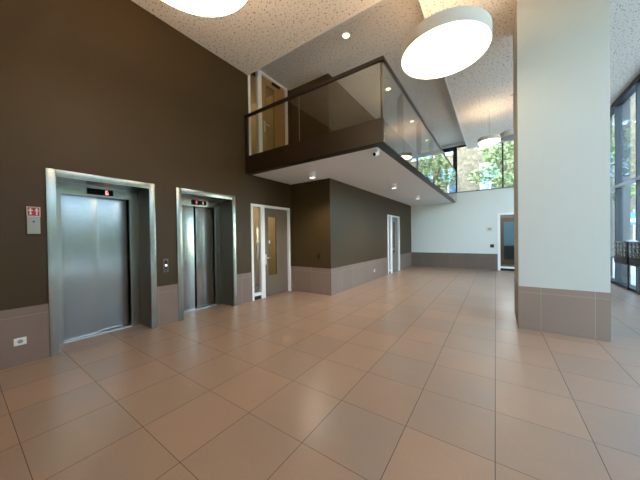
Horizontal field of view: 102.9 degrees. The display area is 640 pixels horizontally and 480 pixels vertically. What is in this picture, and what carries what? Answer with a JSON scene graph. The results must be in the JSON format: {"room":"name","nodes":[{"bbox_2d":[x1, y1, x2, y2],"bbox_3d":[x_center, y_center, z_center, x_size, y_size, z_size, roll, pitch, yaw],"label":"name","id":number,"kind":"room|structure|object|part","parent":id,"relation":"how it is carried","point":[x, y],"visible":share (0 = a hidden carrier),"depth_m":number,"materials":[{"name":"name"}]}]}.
{"room":"elevator lobby","nodes":[
{"label":"elevator lobby","id":0,"kind":"room"},
{"bbox_2d":[0,0,291,310],"bbox_3d":[-3.868,-1.454,3.356,0.300,6.040,10.190,0,1,35],"label":"wall","id":1,"kind":"structure","parent":0,"point":[106,88],"depth_m":3.99,"materials":[{"name":"brown paint"}]},
{"bbox_2d":[14,337,26,345],"bbox_3d":[-3.757,1.271,3.193,0.012,0.092,0.105,0,1,35],"label":"wall socket","id":2,"kind":"object","parent":1,"relation":"attached to","point":[23,340],"visible":1,"depth_m":3.19,"materials":[{"name":"white plastic"}]},
{"bbox_2d":[0,304,49,369],"bbox_3d":[-5.106,1.250,1.254,0.012,0.712,5.233,0,1,35],"label":"baseboard","id":3,"kind":"structure","parent":1,"relation":"attached to","point":[31,322],"depth_m":3.23,"materials":[{"name":"brown tile"}]},
{"bbox_2d":[26,206,40,233],"bbox_3d":[-3.701,-0.253,3.291,0.034,0.350,0.121,0,1,35],"label":"switch box","id":4,"kind":"object","parent":1,"relation":"attached to","point":[33,214],"visible":1,"depth_m":3.28,"materials":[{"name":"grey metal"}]},
{"bbox_3d":[-3.690,-0.365,3.282,0.001,0.106,0.101,0,1,35],"label":"red panel","id":5,"kind":"part","parent":4,"relation":"part of","materials":[{"name":"red plastic"}]},
{"bbox_2d":[45,168,157,356],"bbox_3d":[-3.559,0.251,4.145,0.752,2.645,1.317,0,1,35],"label":"elevator","id":6,"kind":"object","parent":1,"relation":"attached to","point":[101,230],"visible":0.98,"depth_m":4.18,"materials":[{"name":"metal"}]},
{"bbox_3d":[-3.792,0.408,4.037,0.020,2.260,0.435,0,1,35],"label":"door panel","id":7,"kind":"part","parent":6,"relation":"part of","materials":[{"name":"metal"}]},
{"bbox_3d":[-3.644,0.341,4.209,0.060,2.425,1.137,0,1,35],"label":"frame","id":8,"kind":"part","parent":6,"relation":"part of","materials":[{"name":"metal"}]},
{"bbox_3d":[-3.466,1.551,4.111,0.530,0.003,1.137,0,1,35],"label":"sill plate","id":9,"kind":"part","parent":6,"relation":"part of","materials":[{"name":"metal"}]},
{"bbox_3d":[-3.575,0.401,4.405,0.020,2.260,0.409,0,1,35],"label":"door panel","id":10,"kind":"part","parent":6,"relation":"part of","materials":[{"name":"metal"}]},
{"bbox_2d":[163,259,168,271],"bbox_3d":[-2.791,0.462,4.615,0.022,0.240,0.090,0,1,35],"label":"panel","id":11,"kind":"object","parent":1,"relation":"attached to","point":[165,261],"visible":1,"depth_m":4.61,"materials":[{"name":"silver metal"}]},
{"bbox_2d":[157,284,178,326],"bbox_3d":[-2.773,1.181,4.643,0.012,0.712,0.363,0,1,35],"label":"baseboard","id":12,"kind":"structure","parent":1,"relation":"attached to","point":[167,296],"depth_m":4.63,"materials":[{"name":"brown tile"}]},
{"bbox_2d":[176,187,236,320],"bbox_3d":[-2.607,0.222,5.529,0.752,2.645,1.317,0,1,35],"label":"elevator","id":13,"kind":"object","parent":1,"relation":"attached to","point":[205,221],"visible":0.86,"depth_m":5.74,"materials":[{"name":"metal"}]},
{"bbox_3d":[-2.854,0.380,5.399,0.020,2.260,0.383,0,1,35],"label":"door panel","id":14,"kind":"part","parent":13,"relation":"part of","materials":[{"name":"metal"}]},
{"bbox_3d":[-2.691,0.313,5.593,0.060,2.425,1.137,0,1,35],"label":"frame","id":15,"kind":"part","parent":13,"relation":"part of","materials":[{"name":"metal"}]},
{"bbox_3d":[-2.622,0.372,5.789,0.020,2.260,0.406,0,1,35],"label":"door panel","id":16,"kind":"part","parent":13,"relation":"part of","materials":[{"name":"metal"}]},
{"bbox_3d":[-2.513,1.523,5.495,0.530,0.003,1.137,0,1,35],"label":"sill plate","id":17,"kind":"part","parent":13,"relation":"part of","materials":[{"name":"metal"}]},
{"bbox_2d":[237,272,252,304],"bbox_3d":[-1.794,1.152,6.064,0.012,0.712,0.455,0,1,35],"label":"baseboard","id":18,"kind":"structure","parent":1,"relation":"attached to","point":[244,281],"depth_m":6.05,"materials":[{"name":"brown tile"}]},
{"bbox_2d":[248,70,287,155],"bbox_3d":[-1.371,-3.134,6.806,0.118,2.415,1.430,0,1,35],"label":"door","id":19,"kind":"structure","parent":1,"relation":"in","point":[280,112],"depth_m":6.74,"materials":[{"name":"white paint"}]},
{"bbox_2d":[251,203,290,300],"bbox_3d":[-1.311,0.292,6.858,0.118,2.400,1.430,0,1,35],"label":"door","id":20,"kind":"structure","parent":1,"relation":"in","point":[279,282],"depth_m":6.92,"materials":[{"name":"white paint"}]},
{"bbox_2d":[247,0,467,148],"bbox_3d":[2.499,-4.092,8.897,3.932,0.024,9.375,0,1,35],"label":"trim","id":21,"kind":"structure","parent":1,"relation":"attached to","point":[377,1],"depth_m":5.11,"materials":[{"name":"white paint"}]},
{"bbox_2d":[244,55,513,201],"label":"railing","id":22,"kind":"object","parent":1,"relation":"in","point":[454,149],"depth_m":6.35,"materials":[{"name":"grey metal"}]},
{"bbox_3d":[-1.760,-2.254,6.102,0.055,1.320,0.030,0,1,35],"label":"post","id":23,"kind":"part","parent":22,"relation":"part of","materials":[{"name":"brown metal"}]},
{"bbox_3d":[-0.376,-2.956,5.125,3.442,0.065,0.050,0,1,35],"label":"handrail","id":24,"kind":"part","parent":22,"relation":"part of","materials":[{"name":"brown metal"}]},
{"bbox_3d":[2.299,-2.375,9.007,3.447,1.385,9.458,0,1,35],"label":"glass balustrade","id":25,"kind":"part","parent":22,"relation":"part of","materials":[{"name":"clear glass"}]},
{"bbox_3d":[1.018,-2.433,4.204,0.036,1.000,0.029,0,1,35],"label":"post","id":26,"kind":"part","parent":22,"relation":"part of","materials":[{"name":"brown metal"}]},
{"bbox_3d":[1.620,-2.467,5.137,0.110,0.970,0.024,0,1,35],"label":"post","id":27,"kind":"part","parent":22,"relation":"part of","materials":[{"name":"clear glass"}]},
{"bbox_3d":[2.476,-2.492,6.380,0.110,0.970,0.024,0,1,35],"label":"post","id":28,"kind":"part","parent":22,"relation":"part of","materials":[{"name":"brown metal"}]},
{"bbox_3d":[3.704,-3.045,8.057,0.048,0.065,9.407,0,1,35],"label":"handrail","id":29,"kind":"part","parent":22,"relation":"part of","materials":[{"name":"brown metal"}]},
{"bbox_3d":[3.326,-2.517,7.615,0.110,0.970,0.024,0,1,35],"label":"post","id":30,"kind":"part","parent":22,"relation":"part of","materials":[{"name":"brown metal"}]},
{"bbox_3d":[2.961,-2.335,6.960,0.012,1.330,1.488,0,1,35],"label":"glass panel","id":31,"kind":"part","parent":22,"relation":"part of","materials":[{"name":"clear glass"}]},
{"bbox_3d":[5.527,-4.266,12.610,1.890,0.110,0.120,0,1,35],"label":"casement rail","id":32,"kind":"part","parent":22,"relation":"part of","materials":[{"name":"black metal"}]},
{"bbox_3d":[3.811,-2.360,8.196,0.012,1.330,1.488,0,1,35],"label":"glass panel","id":33,"kind":"part","parent":22,"relation":"part of","materials":[{"name":"clear glass"}]},
{"bbox_3d":[4.662,-2.385,9.431,0.012,1.330,1.488,0,1,35],"label":"glass panel","id":34,"kind":"part","parent":22,"relation":"part of","materials":[{"name":"clear glass"}]},
{"bbox_3d":[5.512,-2.410,10.666,0.012,1.330,1.488,0,1,35],"label":"glass panel","id":35,"kind":"part","parent":22,"relation":"part of","materials":[{"name":"clear glass"}]},
{"bbox_3d":[6.159,-2.430,11.605,0.012,1.330,0.768,0,1,35],"label":"glass panel","id":36,"kind":"part","parent":22,"relation":"part of","materials":[{"name":"clear glass"}]},
{"bbox_3d":[7.487,-2.233,11.362,6.630,0.045,0.320,0,1,35],"label":"sill","id":37,"kind":"part","parent":22,"relation":"part of","materials":[{"name":"grey"}]},
{"bbox_2d":[250,74,275,285],"bbox_3d":[-2.762,-1.447,7.755,2.870,6.100,1.790,0,1,35],"label":"wall","id":38,"kind":"structure","parent":0,"point":[271,221],"depth_m":7.91,"materials":[{"name":"clear glass"}]},
{"bbox_2d":[289,73,336,268],"bbox_3d":[-0.338,-1.546,7.292,1.650,6.040,0.300,0,1,35],"label":"wall","id":39,"kind":"structure","parent":0,"point":[313,203],"depth_m":6.99,"materials":[{"name":"brown paint"}]},
{"bbox_2d":[292,266,331,295],"bbox_3d":[-0.260,1.119,7.103,1.362,0.712,0.012,0,1,35],"label":"baseboard","id":40,"kind":"structure","parent":39,"relation":"attached to","point":[304,279],"depth_m":7.06,"materials":[{"name":"brown tile"}]},
{"bbox_2d":[0,266,639,479],"bbox_3d":[0.578,1.584,5.099,11.150,0.200,18.600,0,1,35],"label":"floor","id":41,"kind":"structure","parent":0,"point":[412,372],"depth_m":2.49,"materials":[{"name":"tile"}]},
{"bbox_2d":[614,241,639,294],"bbox_3d":[8.043,0.698,6.674,0.261,1.327,0.890,0,1,35],"label":"mailbox","id":42,"kind":"object","parent":41,"relation":"on","point":[621,248],"visible":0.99,"depth_m":6.65,"materials":[{"name":"black metal"}]},
{"bbox_3d":[7.943,0.523,6.739,0.005,0.153,0.830,0,1,35],"label":"panel","id":43,"kind":"part","parent":42,"relation":"part of","materials":[{"name":"grey metal"}]},
{"bbox_3d":[8.324,0.984,6.881,0.025,0.742,0.024,0,1,35],"label":"leg","id":44,"kind":"part","parent":42,"relation":"part of","materials":[{"name":"black metal"}]},
{"bbox_3d":[7.956,0.995,6.345,0.025,0.742,0.024,0,1,35],"label":"leg","id":45,"kind":"part","parent":42,"relation":"part of","materials":[{"name":"black metal"}]},
{"bbox_2d":[629,242,639,267],"bbox_3d":[7.507,0.713,5.896,0.261,1.327,0.880,0,1,35],"label":"mailbox","id":46,"kind":"object","parent":41,"relation":"on","point":[634,247],"visible":1,"depth_m":6.03,"materials":[{"name":"black metal"}]},
{"bbox_3d":[7.407,0.539,5.961,0.005,0.153,0.820,0,1,35],"label":"panel","id":47,"kind":"part","parent":46,"relation":"part of","materials":[{"name":"grey metal"}]},
{"bbox_2d":[253,147,451,205],"bbox_3d":[2.283,-1.843,9.161,3.250,0.320,9.260,0,1,35],"label":"balcony underside","id":48,"kind":"structure","parent":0,"point":[363,170],"depth_m":6.45,"materials":[{"name":"white paint"}]},
{"bbox_2d":[309,171,314,178],"bbox_3d":[-0.183,-1.545,6.045,0.150,0.140,0.150,0,1,35],"label":"light","id":49,"kind":"object","parent":48,"relation":"attached to","point":[311,173],"visible":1,"depth_m":5.98,"materials":[{"name":"white plastic"}]},
{"bbox_2d":[245,117,454,201],"bbox_3d":[2.299,-1.882,9.030,3.422,0.400,9.452,0,1,35],"label":"fascia","id":50,"kind":"object","parent":48,"relation":"attached to","point":[377,132],"visible":0.86,"depth_m":4.97,"materials":[{"name":"dark brown paint"}]},
{"bbox_2d":[373,149,379,155],"bbox_3d":[1.010,-1.555,4.566,0.136,0.123,0.089,-1,1,-33],"label":"security camera","id":51,"kind":"object","parent":48,"relation":"attached to","point":[376,153],"visible":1,"depth_m":4.54,"materials":[{"name":"white plastic"}]},
{"bbox_2d":[391,183,396,188],"bbox_3d":[2.184,-1.595,7.510,0.150,0.140,0.150,0,1,35],"label":"light","id":52,"kind":"object","parent":48,"relation":"attached to","point":[393,185],"visible":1,"depth_m":7.46,"materials":[{"name":"white plastic"}]},
{"bbox_2d":[259,0,464,151],"bbox_3d":[2.451,-4.556,9.124,4.200,0.260,9.640,0,1,35],"label":"ceiling","id":53,"kind":"structure","parent":0,"point":[381,29],"depth_m":6.56,"materials":[{"name":"paint"}]},
{"bbox_2d":[342,31,350,38],"bbox_3d":[0.554,-4.352,5.418,0.190,0.016,0.190,0,1,35],"label":"recessed light","id":54,"kind":"object","parent":53,"relation":"in","point":[345,35],"visible":1,"depth_m":5.41,"materials":[{"name":"white"}]},
{"bbox_2d":[334,81,410,266],"bbox_3d":[2.433,-1.616,10.125,0.300,6.040,7.510,0,1,35],"label":"wall","id":55,"kind":"structure","parent":0,"point":[361,215],"depth_m":8.20,"materials":[{"name":"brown paint"}]},
{"bbox_2d":[331,257,387,294],"bbox_3d":[1.519,1.079,8.496,0.012,0.712,4.300,0,1,35],"label":"baseboard","id":56,"kind":"structure","parent":55,"relation":"attached to","point":[344,278],"depth_m":7.93,"materials":[{"name":"brown tile"}]},
{"bbox_2d":[387,214,399,274],"bbox_3d":[3.132,0.171,10.931,0.118,2.430,1.570,0,1,35],"label":"door","id":57,"kind":"structure","parent":55,"relation":"in","point":[393,256],"depth_m":11.00,"materials":[{"name":"white paint"}]},
{"bbox_2d":[400,252,411,269],"bbox_3d":[4.178,1.000,12.358,0.012,0.712,1.940,0,1,35],"label":"baseboard","id":58,"kind":"structure","parent":55,"relation":"attached to","point":[405,259],"depth_m":12.26,"materials":[{"name":"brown tile"}]},
{"bbox_2d":[131,0,639,148],"bbox_3d":[1.632,-4.321,4.071,8.580,0.600,18.300,0,1,35],"label":"ceiling","id":59,"kind":"structure","parent":0,"point":[261,31],"depth_m":5.06,"materials":[{"name":"paint"}]},
{"bbox_2d":[161,0,247,17],"bbox_3d":[-1.274,-3.296,2.389,1.264,1.330,1.264,0,1,35],"label":"pendant lamp","id":60,"kind":"object","parent":59,"relation":"hanging from","point":[203,8],"visible":1,"depth_m":2.88,"materials":[{"name":"white plastic"}]},
{"bbox_2d":[401,5,491,78],"bbox_3d":[1.871,-3.422,3.869,1.232,1.200,1.232,0,1,35],"label":"pendant lamp","id":61,"kind":"object","parent":59,"relation":"hanging from","point":[448,41],"visible":1,"depth_m":3.66,"materials":[{"name":"white plastic"}]},
{"bbox_2d":[478,109,500,145],"bbox_3d":[5.347,-3.606,8.048,0.628,1.020,0.628,0,1,35],"label":"pendant lamp","id":62,"kind":"object","parent":59,"relation":"hanging from","point":[491,139],"visible":0.96,"depth_m":7.94,"materials":[{"name":"white plastic"}]},
{"bbox_2d":[478,138,500,144],"bbox_3d":[5.354,-3.105,8.053,0.604,0.006,0.604,0,1,35],"label":"diffuser","id":63,"kind":"object","parent":62,"relation":"attached to","point":[485,141],"depth_m":8.02,"materials":[{"name":"beige plastic"}]},
{"bbox_2d":[500,94,513,140],"bbox_3d":[5.474,-3.509,7.209,0.628,1.200,0.628,0,1,35],"label":"pendant lamp","id":64,"kind":"object","parent":59,"relation":"hanging from","point":[508,135],"visible":0.56,"depth_m":7.19,"materials":[{"name":"white plastic"}]},
{"bbox_2d":[501,134,513,140],"bbox_3d":[5.483,-2.918,7.215,0.604,0.006,0.604,0,1,35],"label":"diffuser","id":65,"kind":"object","parent":64,"relation":"attached to","point":[506,137],"depth_m":7.24,"materials":[{"name":"grey plastic"}]},
{"bbox_2d":[411,142,513,253],"bbox_3d":[7.418,-1.701,11.433,7.030,6.040,0.300,0,1,35],"label":"wall","id":66,"kind":"structure","parent":0,"point":[460,226],"depth_m":11.84,"materials":[{"name":"white paint"}]},
{"bbox_2d":[412,252,497,269],"bbox_3d":[6.230,0.974,12.116,3.643,0.712,0.012,0,1,35],"label":"baseboard","id":67,"kind":"structure","parent":66,"relation":"attached to","point":[424,259],"depth_m":11.98,"materials":[{"name":"brown tile"}]},
{"bbox_2d":[497,212,513,270],"bbox_3d":[8.235,0.075,10.789,1.175,2.480,0.195,0,1,35],"label":"door frame","id":68,"kind":"structure","parent":66,"relation":"in","point":[503,268],"depth_m":11.02,"materials":[{"name":"white paint"}]},
{"bbox_2d":[500,215,513,217],"bbox_3d":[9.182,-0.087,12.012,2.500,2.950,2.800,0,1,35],"label":"door frame","id":69,"kind":"structure","parent":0,"point":[501,216],"depth_m":13.22,"materials":[{"name":"beige paint"}]},
{"bbox_2d":[500,217,513,264],"bbox_3d":[9.899,0.057,13.051,1.300,2.420,0.080,0,1,35],"label":"door","id":70,"kind":"structure","parent":69,"relation":"in","point":[506,224],"depth_m":13.19,"materials":[{"name":"brown wood"}]},
{"bbox_3d":[9.918,-0.323,13.030,0.840,1.220,0.020,0,1,35],"label":"glass","id":71,"kind":"part","parent":70,"relation":"part of","materials":[{"name":"blue"}]},
{"bbox_3d":[9.932,0.652,13.040,0.840,0.730,0.020,0,1,35],"label":"panel","id":72,"kind":"part","parent":70,"relation":"part of","materials":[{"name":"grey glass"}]},
{"bbox_2d":[513,0,610,292],"bbox_3d":[3.974,-1.657,4.333,1.030,4.800,1.100,0,1,35],"label":"wall pillar","id":73,"kind":"structure","parent":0,"point":[561,48],"depth_m":3.87,"materials":[{"name":"grey paint"}]},
{"bbox_2d":[514,277,610,341],"bbox_3d":[4.014,1.093,4.362,1.036,0.700,1.106,0,1,35],"label":"baseboard","id":74,"kind":"structure","parent":73,"relation":"attached to","point":[576,313],"depth_m":3.89,"materials":[{"name":"brown tile"}]},
{"label":"outside","id":75,"kind":"structure","parent":0,"visible":0},
{"bbox_2d":[613,257,635,286],"bbox_3d":[19.601,1.333,10.817,100.000,0.240,120.000,0,1,35],"label":"ground","id":76,"kind":"structure","parent":75,"point":[633,269],"depth_m":9.89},
{"bbox_2d":[467,141,513,189],"bbox_3d":[11.520,-2.859,15.861,4.109,8.274,3.741,0,1,35],"label":"street tree","id":77,"kind":"object","parent":76,"relation":"on","point":[497,180],"visible":0.45,"depth_m":15.87,"materials":[{"name":"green plant"}]},
{"bbox_2d":[422,96,635,256],"bbox_3d":[15.062,-6.786,22.823,21.200,15.750,7.100,0,1,35],"label":"brick building","id":78,"kind":"structure","parent":76,"relation":"on","point":[469,160],"depth_m":20.22,"materials":[{"name":"beige brick"}]},
{"bbox_3d":[13.377,-4.807,20.047,1.170,2.520,0.010,0,1,35],"label":"pane","id":79,"kind":"part","parent":78,"relation":"part of","materials":[{"name":"blue"}]},
{"bbox_2d":[612,131,635,201],"bbox_3d":[14.805,-2.833,14.166,3.896,8.163,3.611,0,1,35],"label":"street tree","id":80,"kind":"object","parent":76,"relation":"on","point":[633,188],"visible":0.02,"depth_m":13.23,"materials":[{"name":"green plant"}]},
{"bbox_2d":[631,209,635,239],"bbox_3d":[18.145,-0.288,14.714,0.900,2.960,0.117,0,1,35],"label":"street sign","id":81,"kind":"object","parent":76,"relation":"on","point":[633,214],"visible":0.38,"depth_m":14.69,"materials":[{"name":"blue metal"}]},
{"bbox_3d":[18.111,-1.242,14.675,0.900,0.750,0.030,0,1,35],"label":"panel","id":82,"kind":"part","parent":81,"relation":"part of","materials":[{"name":"blue"}]},
{"bbox_3d":[18.156,-0.288,14.730,0.077,2.960,0.077,0,1,35],"label":"post","id":83,"kind":"part","parent":81,"relation":"part of","materials":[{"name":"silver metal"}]},
{"bbox_3d":[1.354,-1.456,-3.573,0.300,6.040,4.700,0,1,35],"label":"wall","id":84,"kind":"structure","parent":0,"visible":0},
{"bbox_2d":[610,74,639,293],"bbox_3d":[6.439,-1.462,3.855,0.310,6.050,13.300,0,1,35],"label":"window","id":85,"kind":"structure","parent":84,"relation":"in","point":[620,107],"depth_m":7.55,"materials":[{"name":"black metal"}]},
{"bbox_3d":[6.426,1.378,3.922,0.180,0.070,13.300,0,1,35],"label":"rail","id":86,"kind":"part","parent":85,"relation":"part of","materials":[{"name":"black metal"}]}
]}

